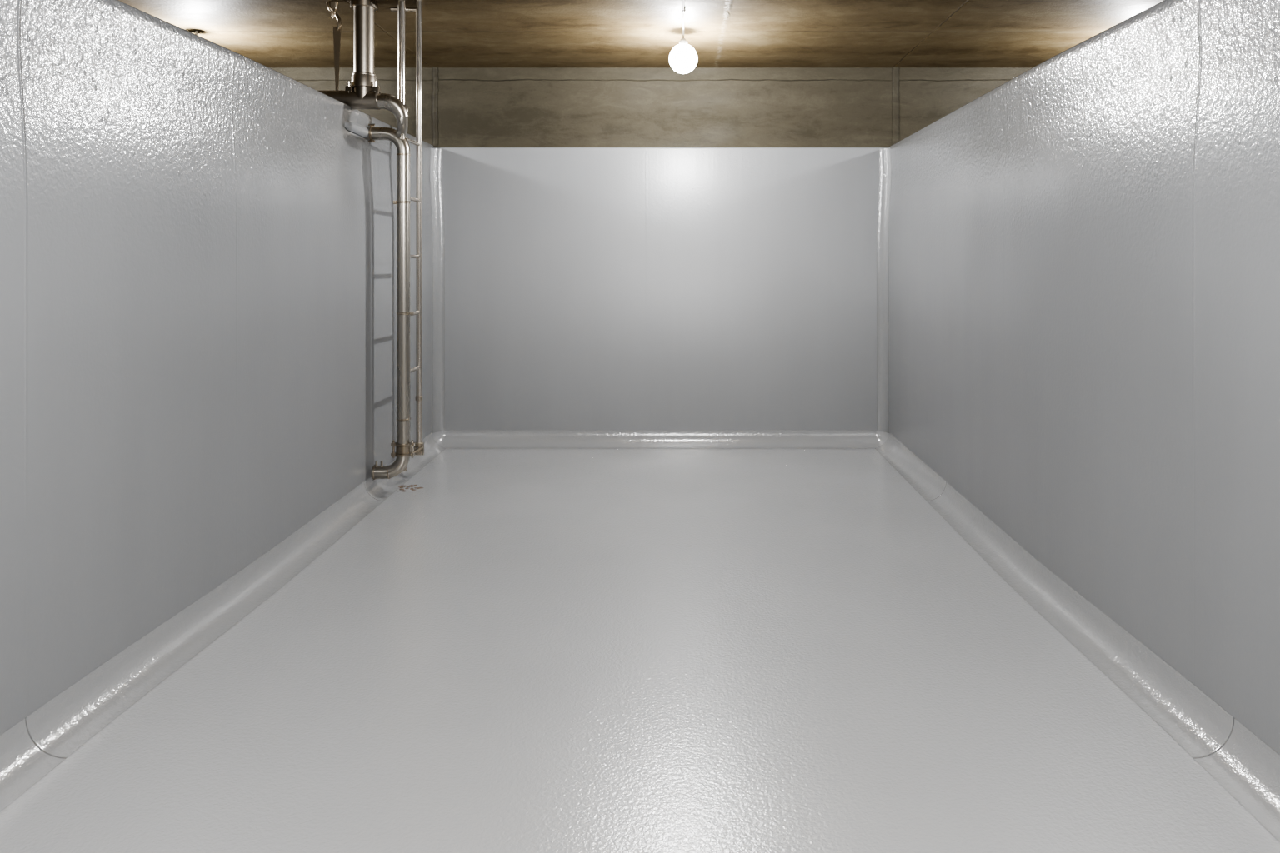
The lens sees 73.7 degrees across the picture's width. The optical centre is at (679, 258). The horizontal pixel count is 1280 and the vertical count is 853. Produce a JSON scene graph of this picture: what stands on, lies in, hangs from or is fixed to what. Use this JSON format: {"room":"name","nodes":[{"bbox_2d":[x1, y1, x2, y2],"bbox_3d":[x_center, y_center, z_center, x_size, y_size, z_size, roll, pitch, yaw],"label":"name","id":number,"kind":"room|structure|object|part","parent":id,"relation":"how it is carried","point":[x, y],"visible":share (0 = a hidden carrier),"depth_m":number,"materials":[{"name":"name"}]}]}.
{"room":"water treatment plant","nodes":[
{"label":"water treatment plant","id":0,"kind":"room"},
{"bbox_2d":[0,0,433,735],"bbox_3d":[-2.192,0.315,2.355,0.262,2.570,9.910,0,0,0],"label":"wall","id":1,"kind":"structure","parent":0,"point":[198,247],"depth_m":3.45,"materials":[{"name":"grey paint"}]},
{"bbox_2d":[0,432,445,812],"bbox_3d":[-2.009,1.534,2.350,0.160,0.130,9.900,0,0,0],"label":"baseboard","id":2,"kind":"structure","parent":1,"relation":"attached to","point":[35,746],"depth_m":3.37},
{"bbox_2d":[345,120,414,479],"bbox_3d":[-1.935,0.295,5.565,0.319,2.391,0.470,0,0,0],"label":"pipe","id":3,"kind":"object","parent":1,"relation":"attached to","point":[404,447],"visible":0.99,"depth_m":5.70,"materials":[{"name":"silver metal"}]},
{"bbox_2d":[390,0,424,471],"bbox_3d":[-1.849,-0.105,5.789,0.220,3.111,0.945,0,0,-16],"label":"ladder","id":4,"kind":"object","parent":1,"relation":"attached to","point":[401,9],"visible":0.73,"depth_m":6.18,"materials":[{"name":"silver metal"}]},
{"bbox_3d":[-1.820,-0.110,5.596,0.048,3.101,0.501,0,0,-18],"label":"rail","id":5,"kind":"part","parent":4,"relation":"part of","materials":[{"name":"silver metal"}]},
{"bbox_3d":[-1.764,-0.129,5.791,0.042,3.058,0.903,0,0,-17],"label":"rail","id":6,"kind":"part","parent":4,"relation":"part of","materials":[{"name":"silver metal"}]},
{"bbox_2d":[431,431,446,446],"bbox_3d":[-2.030,1.540,7.240,0.120,0.120,0.120,0,0,0],"label":"trim","id":7,"kind":"structure","parent":1,"relation":"attached to","point":[438,437],"depth_m":7.26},
{"bbox_2d":[0,448,1279,852],"bbox_3d":[-0.150,1.700,2.375,12.900,0.200,10.350,0,0,0],"label":"floor","id":8,"kind":"structure","parent":0,"point":[515,650],"depth_m":3.10,"materials":[{"name":"grey paint"}]},
{"bbox_2d":[397,485,423,491],"bbox_3d":[-1.893,1.597,5.933,0.185,0.007,0.183,0,0,-43],"label":"silt","id":9,"kind":"object","parent":8,"relation":"on","point":[402,486],"visible":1,"depth_m":5.94,"materials":[{"name":"brown soil"}]},
{"bbox_2d":[118,0,1164,67],"bbox_3d":[-0.150,-1.762,2.375,12.900,0.250,10.350,0,0,0],"label":"ceiling","id":10,"kind":"structure","parent":0,"point":[271,33],"depth_m":6.11,"materials":[{"name":"brown wood"}]},
{"bbox_2d":[326,1,341,90],"bbox_3d":[-2.203,-1.356,5.451,0.093,0.568,0.040,0,0,0],"label":"hanger","id":11,"kind":"object","parent":10,"relation":"hanging from","point":[337,30],"visible":1,"depth_m":5.45,"materials":[{"name":"metal"}]},
{"bbox_2d":[318,0,408,139],"bbox_3d":[-3.167,-1.216,5.554,2.867,0.843,0.376,0,0,0],"label":"pipe","id":12,"kind":"object","parent":10,"relation":"hanging from","point":[363,93],"visible":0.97,"depth_m":5.40,"materials":[{"name":"metal"}]},
{"bbox_2d":[351,71,376,88],"bbox_3d":[-2.012,-1.132,5.450,0.152,0.092,0.152,0,0,0],"label":"flange","id":13,"kind":"object","parent":12,"relation":"attached to","point":[359,79],"depth_m":5.39,"materials":[{"name":"silver metal"}]},
{"bbox_2d":[669,0,697,74],"bbox_3d":[0.030,-1.487,5.101,0.206,0.309,2.303,0,0,0],"label":"pendant bulb","id":14,"kind":"object","parent":10,"relation":"hanging from","point":[682,57],"visible":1,"depth_m":6.08,"materials":[{"name":"glass"}]},
{"bbox_2d":[679,38,687,44],"bbox_3d":[0.030,-1.546,6.150,0.108,0.078,0.108,0,0,0],"label":"socket","id":15,"kind":"object","parent":14,"relation":"attached to","point":[682,41],"depth_m":6.13,"materials":[{"name":"plastic"}]},
{"bbox_3d":[0.030,-1.438,6.150,0.206,0.212,0.206,0,0,0],"label":"globe","id":16,"kind":"part","parent":14,"relation":"part of"},
{"bbox_3d":[0.030,-1.604,5.053,0.019,0.058,2.206,0,0,0],"label":"cord","id":17,"kind":"part","parent":14,"relation":"part of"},
{"bbox_2d":[269,67,1032,429],"bbox_3d":[-0.150,-0.018,7.425,12.900,3.237,0.250,0,0,0],"label":"wall","id":18,"kind":"structure","parent":0,"point":[627,248],"depth_m":7.30,"materials":[{"name":"grey paint"}]},
{"bbox_2d":[432,67,438,146],"bbox_3d":[-2.095,-1.298,7.322,0.052,0.677,0.016,0,0,0],"label":"trim","id":19,"kind":"structure","parent":18,"relation":"attached to","point":[435,72],"depth_m":7.32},
{"bbox_2d":[429,147,444,433],"bbox_3d":[-2.066,0.322,7.265,0.136,2.516,0.040,0,0,-45],"label":"trim","id":20,"kind":"structure","parent":18,"relation":"attached to","point":[436,154],"depth_m":7.28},
{"bbox_2d":[442,430,878,448],"bbox_3d":[-0.158,1.534,7.234,3.865,0.130,0.130,0,0,0],"label":"baseboard","id":21,"kind":"structure","parent":18,"relation":"attached to","point":[453,438],"depth_m":7.28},
{"bbox_2d":[876,147,891,433],"bbox_3d":[1.751,0.322,7.265,0.136,2.516,0.040,0,0,45],"label":"trim","id":22,"kind":"structure","parent":18,"relation":"attached to","point":[884,155],"depth_m":7.28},
{"bbox_2d":[891,67,899,144],"bbox_3d":[1.860,-1.298,7.322,0.067,0.677,0.016,0,0,0],"label":"trim","id":23,"kind":"structure","parent":18,"relation":"attached to","point":[895,73],"depth_m":7.32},
{"bbox_2d":[888,0,1279,755],"bbox_3d":[1.877,0.323,2.355,0.263,2.555,9.910,0,0,0],"label":"wall","id":24,"kind":"structure","parent":0,"point":[1084,251],"depth_m":3.35,"materials":[{"name":"grey paint"}]},
{"bbox_2d":[875,431,889,446],"bbox_3d":[1.715,1.540,7.240,0.120,0.120,0.120,0,0,0],"label":"trim","id":25,"kind":"structure","parent":24,"relation":"attached to","point":[882,437],"depth_m":7.26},
{"bbox_2d":[875,431,1279,842],"bbox_3d":[1.694,1.534,2.350,0.160,0.130,9.900,0,0,0],"label":"baseboard","id":26,"kind":"structure","parent":24,"relation":"attached to","point":[1241,762],"depth_m":3.28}
]}

